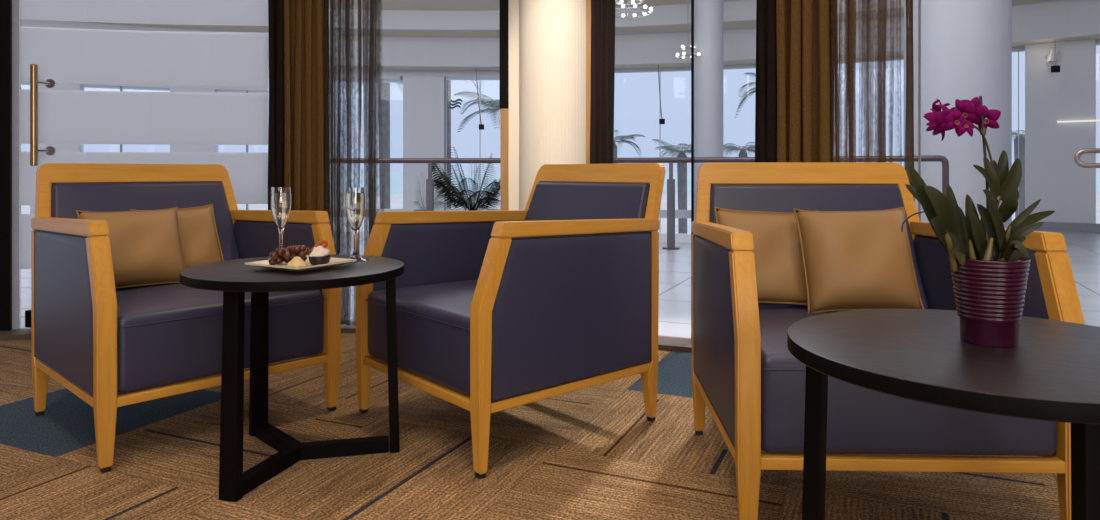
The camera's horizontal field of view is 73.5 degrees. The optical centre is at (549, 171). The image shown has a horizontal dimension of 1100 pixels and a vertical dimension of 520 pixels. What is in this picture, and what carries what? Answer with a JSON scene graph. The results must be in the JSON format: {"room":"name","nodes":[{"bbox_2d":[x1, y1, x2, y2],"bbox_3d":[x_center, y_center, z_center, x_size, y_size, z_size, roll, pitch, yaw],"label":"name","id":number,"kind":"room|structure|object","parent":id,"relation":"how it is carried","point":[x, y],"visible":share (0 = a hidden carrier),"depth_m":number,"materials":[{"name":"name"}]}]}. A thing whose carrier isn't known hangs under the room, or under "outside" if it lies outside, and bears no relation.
{"room":"lounge","nodes":[
{"label":"lounge","id":0,"kind":"room"},
{"bbox_2d":[30,83,83,213],"bbox_3d":[-7.375,-0.059,11.034,0.635,3.260,0.400,0,0,-26],"label":"wall pier","id":1,"kind":"object","parent":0,"point":[59,86],"depth_m":10.90,"materials":[{"name":"white paint"}]},
{"bbox_2d":[21,67,329,93],"bbox_3d":[-7.496,-1.504,10.662,8.505,0.390,1.141,0,0,-28],"label":"lintel","id":2,"kind":"object","parent":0,"point":[224,89],"visible":0.17,"depth_m":11.56,"materials":[{"name":"white paint"}]},
{"bbox_2d":[170,88,217,151],"bbox_3d":[-5.667,-0.059,11.745,0.659,3.260,0.400,0,0,-19],"label":"wall pier","id":3,"kind":"object","parent":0,"point":[173,148],"depth_m":11.56,"materials":[{"name":"white paint"}]},
{"bbox_2d":[334,69,402,82],"bbox_3d":[-3.075,-1.619,12.381,1.167,0.160,0.500,0,0,-7],"label":"lintel","id":4,"kind":"object","parent":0,"point":[391,76],"visible":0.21,"depth_m":12.18,"materials":[{"name":"white paint"}]},
{"bbox_2d":[403,76,446,210],"bbox_3d":[-2.113,-0.059,12.441,0.695,3.260,0.400,0,0,-3],"label":"wall pier","id":5,"kind":"object","parent":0,"point":[423,96],"visible":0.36,"depth_m":12.24,"materials":[{"name":"white paint"}]},
{"bbox_2d":[400,70,498,79],"bbox_3d":[-1.542,-1.644,12.482,1.974,0.110,0.551,0,0,0],"label":"lintel","id":6,"kind":"object","parent":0,"point":[449,74],"visible":0.64,"depth_m":12.25,"materials":[{"name":"white paint"}]},
{"bbox_2d":[0,333,1059,519],"bbox_3d":[-0.500,0.821,-0.230,9.400,0.100,7.540,0,0,0],"label":"floor","id":7,"kind":"structure","parent":0,"point":[594,452],"depth_m":1.92,"materials":[{"name":"carpet"}]},
{"bbox_2d":[31,163,340,472],"bbox_3d":[-1.194,0.371,2.384,0.757,0.800,0.704,0,0,42],"label":"armchair","id":8,"kind":"object","parent":7,"relation":"on","point":[98,340],"visible":0.76,"depth_m":2.20,"materials":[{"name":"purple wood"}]},
{"bbox_2d":[76,207,185,288],"bbox_3d":[-1.342,0.246,2.383,0.172,0.254,0.304,0,0,42],"label":"pillow","id":9,"kind":"object","parent":8,"relation":"on","point":[146,245],"visible":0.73,"depth_m":2.35,"materials":[{"name":"beige leather"}]},
{"bbox_2d":[130,204,223,267],"bbox_3d":[-1.288,0.245,2.569,0.114,0.257,0.294,0,0,41],"label":"pillow","id":10,"kind":"object","parent":8,"relation":"on","point":[200,241],"visible":0.36,"depth_m":2.60,"materials":[{"name":"beige leather"}]},
{"bbox_2d":[180,255,403,501],"bbox_3d":[-0.681,0.512,1.984,0.566,0.518,0.566,0,0,16],"label":"side table","id":11,"kind":"object","parent":7,"relation":"on","point":[235,278],"visible":0.93,"depth_m":1.87,"materials":[{"name":"black wood"}]},
{"bbox_2d":[267,187,291,258],"bbox_3d":[-0.792,0.149,2.170,0.078,0.209,0.078,0,0,0],"label":"champagne flute","id":12,"kind":"object","parent":11,"relation":"on","point":[280,199],"visible":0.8,"depth_m":2.15,"materials":[{"name":"clear glass"}]},
{"bbox_2d":[245,255,356,270],"bbox_3d":[-0.655,0.244,1.945,0.198,0.018,0.198,0,0,30],"label":"plate","id":13,"kind":"object","parent":11,"relation":"on","point":[333,261],"visible":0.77,"depth_m":1.92,"materials":[{"name":"white ceramic"}]},
{"bbox_2d":[268,245,309,264],"bbox_3d":[-0.692,0.219,1.958,0.104,0.052,0.054,0,0,-11],"label":"grape bunch","id":14,"kind":"object","parent":13,"relation":"on","point":[280,255],"visible":0.92,"depth_m":1.94,"materials":[{"name":"food"}]},
{"bbox_2d":[287,256,306,266],"bbox_3d":[-0.650,0.231,1.893,0.050,0.029,0.044,0,0,0],"label":"wedge","id":15,"kind":"object","parent":13,"relation":"on","point":[296,261],"visible":0.83,"depth_m":1.88,"materials":[{"name":"beige food"}]},
{"bbox_2d":[309,240,330,265],"bbox_3d":[-0.608,0.213,1.945,0.056,0.066,0.056,0,0,0],"label":"chocolate cup","id":16,"kind":"object","parent":13,"relation":"on","point":[319,255],"visible":0.95,"depth_m":1.93,"materials":[{"name":"white food"}]},
{"bbox_2d":[345,187,369,261],"bbox_3d":[-0.558,0.149,2.115,0.078,0.209,0.078,0,0,0],"label":"champagne flute","id":17,"kind":"object","parent":11,"relation":"on","point":[355,197],"visible":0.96,"depth_m":2.10,"materials":[{"name":"clear glass"}]},
{"bbox_2d":[0,321,691,352],"bbox_3d":[-0.394,0.810,3.023,6.097,0.122,1.205,0,0,12],"label":"trim","id":18,"kind":"structure","parent":7,"relation":"on","point":[669,343],"depth_m":3.36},
{"bbox_2d":[0,0,11,330],"bbox_3d":[-2.604,-0.420,3.483,0.097,2.338,0.020,0,0,-16],"label":"trim","id":19,"kind":"structure","parent":18,"relation":"on","point":[5,5],"depth_m":3.48,"materials":[{"name":"black metal"}]},
{"bbox_2d":[12,0,19,328],"bbox_3d":[-2.553,-0.420,3.519,0.039,2.338,0.012,0,0,-15],"label":"window","id":20,"kind":"structure","parent":18,"relation":"on","point":[15,3],"depth_m":3.52,"materials":[{"name":"clear glass"}]},
{"bbox_2d":[20,0,267,327],"bbox_3d":[-1.961,-0.414,3.587,1.126,2.310,0.102,0,0,-12],"label":"door","id":21,"kind":"structure","parent":18,"relation":"on","point":[49,57],"depth_m":3.61,"materials":[{"name":"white glass"}]},
{"bbox_2d":[500,109,508,209],"bbox_3d":[-0.208,0.224,3.538,0.038,1.050,0.080,0,0,13],"label":"trim","id":22,"kind":"structure","parent":18,"relation":"on","point":[504,113],"depth_m":3.50,"materials":[{"name":"brown wood"}]},
{"bbox_2d":[499,0,508,108],"bbox_3d":[-0.211,-0.945,3.538,0.043,1.288,0.080,0,0,13],"label":"trim","id":23,"kind":"structure","parent":22,"relation":"on","point":[503,4],"depth_m":3.50,"materials":[{"name":"black metal"}]},
{"bbox_2d":[509,0,518,209],"bbox_3d":[-0.157,-0.420,3.515,0.080,2.338,0.040,0,0,14],"label":"trim","id":24,"kind":"structure","parent":18,"relation":"on","point":[513,4],"depth_m":3.50,"materials":[{"name":"beige paint"}]},
{"bbox_2d":[586,0,590,163],"bbox_3d":[0.188,-0.420,3.397,0.029,2.338,0.060,0,0,18],"label":"trim","id":25,"kind":"structure","parent":18,"relation":"on","point":[588,2],"depth_m":3.37,"materials":[{"name":"brown wood"}]},
{"bbox_2d":[691,0,693,339],"bbox_3d":[0.636,-0.420,3.284,0.010,2.338,0.014,0,0,23],"label":"trim","id":26,"kind":"structure","parent":18,"relation":"on","point":[692,1],"depth_m":3.28,"materials":[{"name":"grey metal"}]},
{"bbox_2d":[918,0,920,220],"bbox_3d":[1.431,-0.420,2.853,0.007,2.338,0.020,0,0,34],"label":"trim","id":27,"kind":"structure","parent":18,"relation":"on","point":[919,1],"depth_m":2.85,"materials":[{"name":"grey metal"}]},
{"bbox_2d":[356,163,665,478],"bbox_3d":[-0.111,0.371,2.346,0.757,0.800,0.704,0,0,-40],"label":"armchair","id":28,"kind":"object","parent":7,"relation":"on","point":[557,295],"visible":1,"depth_m":2.12,"materials":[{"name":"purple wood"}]},
{"bbox_2d":[691,162,1084,519],"bbox_3d":[0.747,0.371,1.872,0.704,0.800,0.757,0,0,2],"label":"armchair","id":29,"kind":"object","parent":7,"relation":"on","point":[744,370],"visible":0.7,"depth_m":1.53,"materials":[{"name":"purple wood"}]},
{"bbox_2d":[714,207,817,305],"bbox_3d":[0.613,0.237,2.069,0.302,0.274,0.119,0,0,4],"label":"pillow","id":30,"kind":"object","parent":29,"relation":"on","point":[779,267],"visible":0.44,"depth_m":2.05,"materials":[{"name":"beige fabric"}]},
{"bbox_2d":[793,207,923,312],"bbox_3d":[0.826,0.235,1.978,0.304,0.279,0.175,0,0,-1],"label":"pillow","id":31,"kind":"object","parent":29,"relation":"on","point":[853,260],"visible":0.95,"depth_m":1.93,"materials":[{"name":"beige leather"}]},
{"bbox_2d":[787,309,1099,519],"bbox_3d":[0.647,0.512,1.087,0.566,0.518,0.566,0,0,35],"label":"side table","id":32,"kind":"object","parent":7,"relation":"on","point":[1052,373],"visible":0.94,"depth_m":0.99,"materials":[{"name":"black wood"}]},
{"bbox_2d":[901,96,1054,347],"bbox_3d":[0.643,0.069,1.101,0.234,0.369,0.120,0,0,0],"label":"potted orchid","id":33,"kind":"object","parent":32,"relation":"on","point":[990,288],"visible":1,"depth_m":1.08,"materials":[{"name":"green plant"}]},
{"bbox_2d":[329,0,738,10],"bbox_3d":[0.648,-2.455,5.179,24.288,0.088,11.105,0,0,17],"label":"ceiling","id":34,"kind":"structure","parent":0,"point":[423,5],"depth_m":10.61,"materials":[{"name":"white paint"}]},
{"bbox_2d":[519,0,585,209],"bbox_3d":[0.033,-0.429,3.496,0.358,2.400,0.358,0,0,0],"label":"wall column","id":35,"kind":"structure","parent":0,"point":[552,33],"depth_m":3.34,"materials":[{"name":"beige paint"}]},
{"bbox_2d":[21,0,1099,72],"bbox_3d":[0.930,-2.254,6.106,27.872,1.150,12.766,0,0,17],"label":"ceiling","id":36,"kind":"structure","parent":0,"point":[1062,18],"depth_m":11.18,"materials":[{"name":"paint"}]},
{"bbox_2d":[476,69,483,129],"bbox_3d":[-1.144,-1.192,12.019,0.139,1.000,0.060,0,0,0],"label":"pendant light","id":37,"kind":"object","parent":36,"relation":"attached to","point":[481,126],"visible":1,"depth_m":12.01,"materials":[{"name":"black metal"}]},
{"bbox_2d":[658,66,664,123],"bbox_3d":[1.759,-1.224,11.660,0.110,0.934,0.060,0,0,0],"label":"cable box","id":38,"kind":"object","parent":36,"relation":"attached to","point":[661,121],"visible":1,"depth_m":11.65,"materials":[{"name":"black metal"}]},
{"bbox_2d":[615,40,1099,72],"bbox_3d":[0.877,-1.664,5.933,27.035,0.050,12.289,0,0,17],"label":"trim","id":39,"kind":"structure","parent":36,"relation":"attached to","point":[1097,42],"depth_m":11.65,"materials":[{"name":"white paint"}]},
{"bbox_2d":[1051,40,1059,72],"bbox_3d":[6.500,-1.487,9.476,0.084,0.409,0.060,0,0,0],"label":"cable box","id":40,"kind":"object","parent":36,"relation":"attached to","point":[1056,68],"visible":1,"depth_m":9.47,"materials":[{"name":"plastic"}]},
{"bbox_2d":[21,230,1099,337],"bbox_3d":[2.839,0.815,4.857,23.293,0.112,13.019,0,0,17],"label":"floor tiles","id":41,"kind":"structure","parent":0,"point":[1083,248],"depth_m":5.06,"materials":[{"name":"tile"}]},
{"bbox_2d":[413,172,443,210],"bbox_3d":[-1.442,0.382,8.822,0.384,0.754,0.400,0,0,0],"label":"potted palm","id":42,"kind":"object","parent":41,"relation":"on","point":[435,198],"visible":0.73,"depth_m":8.81,"materials":[{"name":"plant"}]},
{"bbox_2d":[432,147,499,210],"bbox_3d":[-0.923,0.246,8.130,0.885,1.026,0.983,0,0,0],"label":"potted palm","id":43,"kind":"object","parent":41,"relation":"on","point":[451,193],"visible":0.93,"depth_m":8.02,"materials":[{"name":"green plant"}]},
{"bbox_2d":[334,231,690,242],"bbox_3d":[-3.776,1.121,6.330,14.575,0.900,3.418,0,0,-18],"label":"trim","id":44,"kind":"structure","parent":41,"relation":"attached to","point":[679,237],"depth_m":7.98,"materials":[{"name":"white paint"}]},
{"bbox_2d":[341,155,948,249],"bbox_3d":[-1.687,0.307,6.862,10.122,0.903,1.679,0,0,-3],"label":"railing","id":45,"kind":"object","parent":41,"relation":"on","point":[924,158],"visible":0.42,"depth_m":7.26,"materials":[{"name":"metal"}]},
{"bbox_2d":[1074,148,1099,167],"bbox_3d":[4.745,0.288,5.226,1.688,0.942,0.077,0,0,43],"label":"railing","id":46,"kind":"object","parent":41,"relation":"on","point":[1079,153],"visible":1,"depth_m":5.73,"materials":[{"name":"grey metal"}]},
{"bbox_2d":[72,0,1059,36],"bbox_3d":[0.760,-2.479,5.548,25.682,0.700,11.733,0,0,17],"label":"ceiling","id":47,"kind":"structure","parent":0,"point":[741,10],"depth_m":10.92,"materials":[{"name":"paint"}]},
{"bbox_2d":[694,0,722,220],"bbox_3d":[1.998,-0.584,9.317,0.380,4.290,0.380,0,0,0],"label":"wall column","id":48,"kind":"structure","parent":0,"point":[708,14],"depth_m":9.15,"materials":[{"name":"paint"}]},
{"bbox_2d":[904,0,1011,227],"bbox_3d":[4.163,-0.985,7.558,0.970,3.488,0.970,0,0,0],"label":"wall column","id":49,"kind":"structure","parent":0,"point":[966,45],"depth_m":7.13,"materials":[{"name":"paint"}]},
{"bbox_2d":[1025,39,1095,222],"bbox_3d":[6.747,-0.465,9.754,0.773,2.448,0.450,0,0,36],"label":"wall pier","id":50,"kind":"object","parent":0,"point":[1052,174],"visible":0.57,"depth_m":9.56,"materials":[{"name":"white paint"}]},
{"bbox_2d":[1045,48,1057,61],"bbox_3d":[6.500,-1.511,9.580,0.126,0.170,0.140,0,0,0],"label":"wall sconce","id":51,"kind":"object","parent":50,"relation":"attached to","point":[1050,57],"visible":0.94,"depth_m":9.51,"materials":[{"name":"white paint"}]},
{"bbox_3d":[-0.859,-2.779,3.388,21.937,0.100,13.665,0,0,0],"label":"ceiling","id":52,"kind":"structure","parent":0,"visible":0},
{"bbox_2d":[615,0,652,17],"bbox_3d":[0.815,-2.175,7.600,0.494,1.087,0.494,0,0,0],"label":"chandelier","id":53,"kind":"object","parent":52,"relation":"hanging from","point":[621,3],"visible":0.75,"depth_m":7.60,"materials":[{"name":"white glass"}]},
{"bbox_2d":[676,45,699,58],"bbox_3d":[1.723,-2.073,9.200,0.299,1.292,0.299,0,0,10],"label":"chandelier","id":54,"kind":"object","parent":52,"relation":"hanging from","point":[683,48],"visible":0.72,"depth_m":9.15,"materials":[{"name":"white glass"}]},
{"bbox_3d":[-4.141,1.621,7.605,19.993,0.100,10.227,0,0,0],"label":"floor","id":55,"kind":"structure","parent":0,"visible":0},
{"bbox_2d":[120,86,122,151],"bbox_3d":[-6.582,-0.049,11.315,0.022,3.240,0.100,0,0,-23],"label":"window","id":56,"kind":"structure","parent":55,"relation":"on","point":[121,87],"depth_m":11.27,"materials":[{"name":"clear glass"}]},
{"bbox_2d":[246,91,247,209],"bbox_3d":[-4.891,-0.049,11.904,0.024,3.240,0.100,0,0,-15],"label":"window","id":57,"kind":"structure","parent":55,"relation":"on","point":[246,91],"depth_m":11.86,"materials":[{"name":"clear glass"}]},
{"bbox_2d":[444,77,445,210],"bbox_3d":[-1.762,-0.049,12.382,0.030,3.240,0.101,0,0,0],"label":"window","id":58,"kind":"structure","parent":55,"relation":"on","point":[444,77],"depth_m":12.33,"materials":[{"name":"clear glass"}]},
{"bbox_2d":[343,209,690,217],"bbox_3d":[-4.835,1.096,9.531,20.757,0.950,4.835,0,0,-18],"label":"trim","id":59,"kind":"structure","parent":55,"relation":"on","point":[663,213],"depth_m":12.04,"materials":[{"name":"white paint"}]},
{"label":"window","id":60,"kind":"structure","parent":55,"relation":"on","visible":0},
{"bbox_2d":[449,99,461,108],"bbox_3d":[-1.589,-1.149,12.421,0.224,0.173,0.010,0,0,0],"label":"sign","id":61,"kind":"object","parent":60,"relation":"attached to","point":[457,99],"visible":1,"depth_m":12.42,"materials":[{"name":"blue plastic"}]},
{"bbox_2d":[479,78,480,208],"bbox_3d":[-1.181,-0.049,12.455,0.017,3.240,0.030,0,0,0],"label":"window","id":62,"kind":"structure","parent":60,"relation":"attached to","point":[479,78],"depth_m":12.44,"materials":[{"name":"white paint"}]},
{"bbox_2d":[659,72,660,232],"bbox_3d":[1.807,-0.049,12.099,0.016,3.240,0.030,0,0,13],"label":"window frame","id":63,"kind":"structure","parent":60,"relation":"attached to","point":[659,72],"depth_m":12.08,"materials":[{"name":"white paint"}]},
{"bbox_2d":[1018,52,1018,214],"bbox_3d":[6.406,-0.049,10.076,0.012,3.240,0.030,0,0,34],"label":"window","id":64,"kind":"structure","parent":60,"relation":"attached to","point":[1018,52],"depth_m":10.06,"materials":[{"name":"clear glass"}]},
{"bbox_3d":[8.535,-0.465,8.140,1.977,2.448,2.050,0,0,0],"label":"wall pier","id":65,"kind":"object","parent":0,"visible":0},
{"bbox_2d":[1036,221,1099,232],"bbox_3d":[7.479,0.705,8.719,3.406,0.108,0.224,0,0,42],"label":"baseboard","id":66,"kind":"structure","parent":65,"relation":"attached to","point":[1047,226],"depth_m":9.40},
{"bbox_2d":[1057,119,1099,122],"bbox_3d":[7.692,-0.650,8.605,2.940,0.022,0.126,0,0,43],"label":"light strip","id":67,"kind":"object","parent":65,"relation":"attached to","point":[1099,119],"visible":1,"depth_m":9.41,"materials":[{"name":"white plastic"}]},
{"label":"outside","id":68,"kind":"structure","parent":0,"visible":0},
{"bbox_2d":[21,195,1099,233],"bbox_3d":[0.000,5.271,85.000,520.000,1.000,141.000,0,0,0],"label":"sand","id":69,"kind":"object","parent":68,"point":[396,201],"depth_m":99.05,"materials":[{"name":"white sand"}]},
{"bbox_2d":[352,82,402,208],"bbox_3d":[-4.803,0.793,20.947,2.188,7.996,1.869,0,0,-16],"label":"palm tree","id":70,"kind":"object","parent":69,"relation":"on","point":[384,110],"visible":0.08,"depth_m":20.86,"materials":[{"name":"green plant"}]},
{"bbox_2d":[447,80,478,208],"bbox_3d":[-3.597,0.339,26.054,2.469,8.904,2.728,0,0,-38],"label":"palm tree","id":71,"kind":"object","parent":69,"relation":"on","point":[448,81],"visible":0.02,"depth_m":25.90,"materials":[{"name":"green plant"}]},
{"bbox_2d":[453,91,499,131],"bbox_3d":[-1.018,1.278,18.868,2.861,7.027,2.685,0,0,0],"label":"palm tree","id":72,"kind":"object","parent":69,"relation":"on","point":[495,103],"visible":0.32,"depth_m":18.67,"materials":[{"name":"green plant"}]},
{"bbox_2d":[614,130,644,157],"bbox_3d":[2.028,1.726,23.919,1.751,6.130,1.973,0,0,41],"label":"palm tree","id":73,"kind":"object","parent":69,"relation":"on","point":[622,138],"visible":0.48,"depth_m":23.87,"materials":[{"name":"green plant"}]},
{"bbox_2d":[652,139,690,233],"bbox_3d":[4.510,1.838,24.984,1.857,5.905,1.844,0,0,33],"label":"palm tree","id":74,"kind":"object","parent":69,"relation":"on","point":[681,167],"visible":0.54,"depth_m":24.87,"materials":[{"name":"green plant"}]},
{"bbox_2d":[723,142,754,156],"bbox_3d":[7.340,1.813,28.008,1.861,5.956,1.627,0,0,27],"label":"palm tree","id":75,"kind":"object","parent":69,"relation":"on","point":[743,152],"visible":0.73,"depth_m":27.84,"materials":[{"name":"green plant"}]},
{"bbox_2d":[735,72,755,117],"bbox_3d":[4.940,1.280,16.035,1.860,7.023,1.779,0,0,0],"label":"palm tree","id":76,"kind":"object","parent":69,"relation":"on","point":[747,73],"visible":0.18,"depth_m":16.02,"materials":[{"name":"green plant"}]},
{"bbox_2d":[1012,130,1024,217],"bbox_3d":[15.374,1.643,23.965,1.346,6.296,1.356,0,0,0],"label":"palm tree","id":77,"kind":"object","parent":69,"relation":"on","point":[1021,136],"visible":0.31,"depth_m":23.86,"materials":[{"name":"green plant"}]},
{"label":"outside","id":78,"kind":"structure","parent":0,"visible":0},
{"bbox_2d":[330,173,1099,194],"bbox_3d":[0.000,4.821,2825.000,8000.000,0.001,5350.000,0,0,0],"label":"sea","id":79,"kind":"structure","parent":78,"point":[396,179],"depth_m":374.01,"materials":[{"name":"liquid"}]},
{"bbox_3d":[-0.500,-2.429,-0.165,9.600,0.600,7.870,0,0,0],"label":"ceiling","id":80,"kind":"structure","parent":0,"visible":0},
{"bbox_3d":[-0.487,-1.854,2.800,5.987,0.550,1.880,0,0,0],"label":"trim","id":81,"kind":"structure","parent":80,"relation":"attached to","visible":0},
{"bbox_2d":[268,0,284,209],"bbox_3d":[-1.331,-0.419,3.584,0.089,2.320,0.040,0,0,0],"label":"curtain","id":82,"kind":"object","parent":81,"relation":"hanging from","point":[275,7],"visible":0.55,"depth_m":3.57,"materials":[{"name":"brown fabric"}]},
{"bbox_2d":[284,0,329,223],"bbox_3d":[-1.182,-0.419,3.581,0.225,2.320,0.077,0,0,0],"label":"drape","id":83,"kind":"object","parent":81,"relation":"hanging from","point":[303,19],"visible":0.52,"depth_m":3.56,"materials":[{"name":"brown fabric"}]},
{"bbox_2d":[324,0,380,324],"bbox_3d":[-0.951,-0.419,3.566,0.301,2.320,0.061,0,0,0],"label":"sheer curtain","id":84,"kind":"object","parent":81,"relation":"hanging from","point":[336,155],"visible":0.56,"depth_m":3.56,"materials":[{"name":"grey fabric"}]},
{"bbox_2d":[590,0,614,163],"bbox_3d":[0.233,-0.419,3.329,0.119,2.320,0.036,0,0,17],"label":"curtain","id":85,"kind":"object","parent":81,"relation":"hanging from","point":[602,11],"visible":0.51,"depth_m":3.32,"materials":[{"name":"fabric"}]},
{"bbox_2d":[755,0,776,161],"bbox_3d":[0.891,-0.419,3.054,0.097,2.320,0.032,0,0,31],"label":"curtain","id":86,"kind":"object","parent":81,"relation":"hanging from","point":[766,39],"visible":0.35,"depth_m":3.05,"materials":[{"name":"black fabric"}]},
{"bbox_2d":[776,0,830,161],"bbox_3d":[1.018,-0.419,2.982,0.245,2.320,0.079,0,0,34],"label":"drape","id":87,"kind":"object","parent":81,"relation":"hanging from","point":[803,27],"visible":0.34,"depth_m":2.97,"materials":[{"name":"brown fabric"}]},
{"bbox_2d":[830,0,901,162],"bbox_3d":[1.224,-0.419,2.863,0.269,2.320,0.038,0,0,32],"label":"sheer curtain","id":88,"kind":"object","parent":81,"relation":"hanging from","point":[850,101],"visible":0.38,"depth_m":2.87,"materials":[{"name":"grey fabric"}]},
{"bbox_2d":[905,0,914,201],"bbox_3d":[1.356,-0.554,2.780,0.040,2.050,0.011,0,0,34],"label":"curtain strip","id":89,"kind":"object","parent":81,"relation":"hanging from","point":[911,66],"visible":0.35,"depth_m":2.77,"materials":[{"name":"brown fabric"}]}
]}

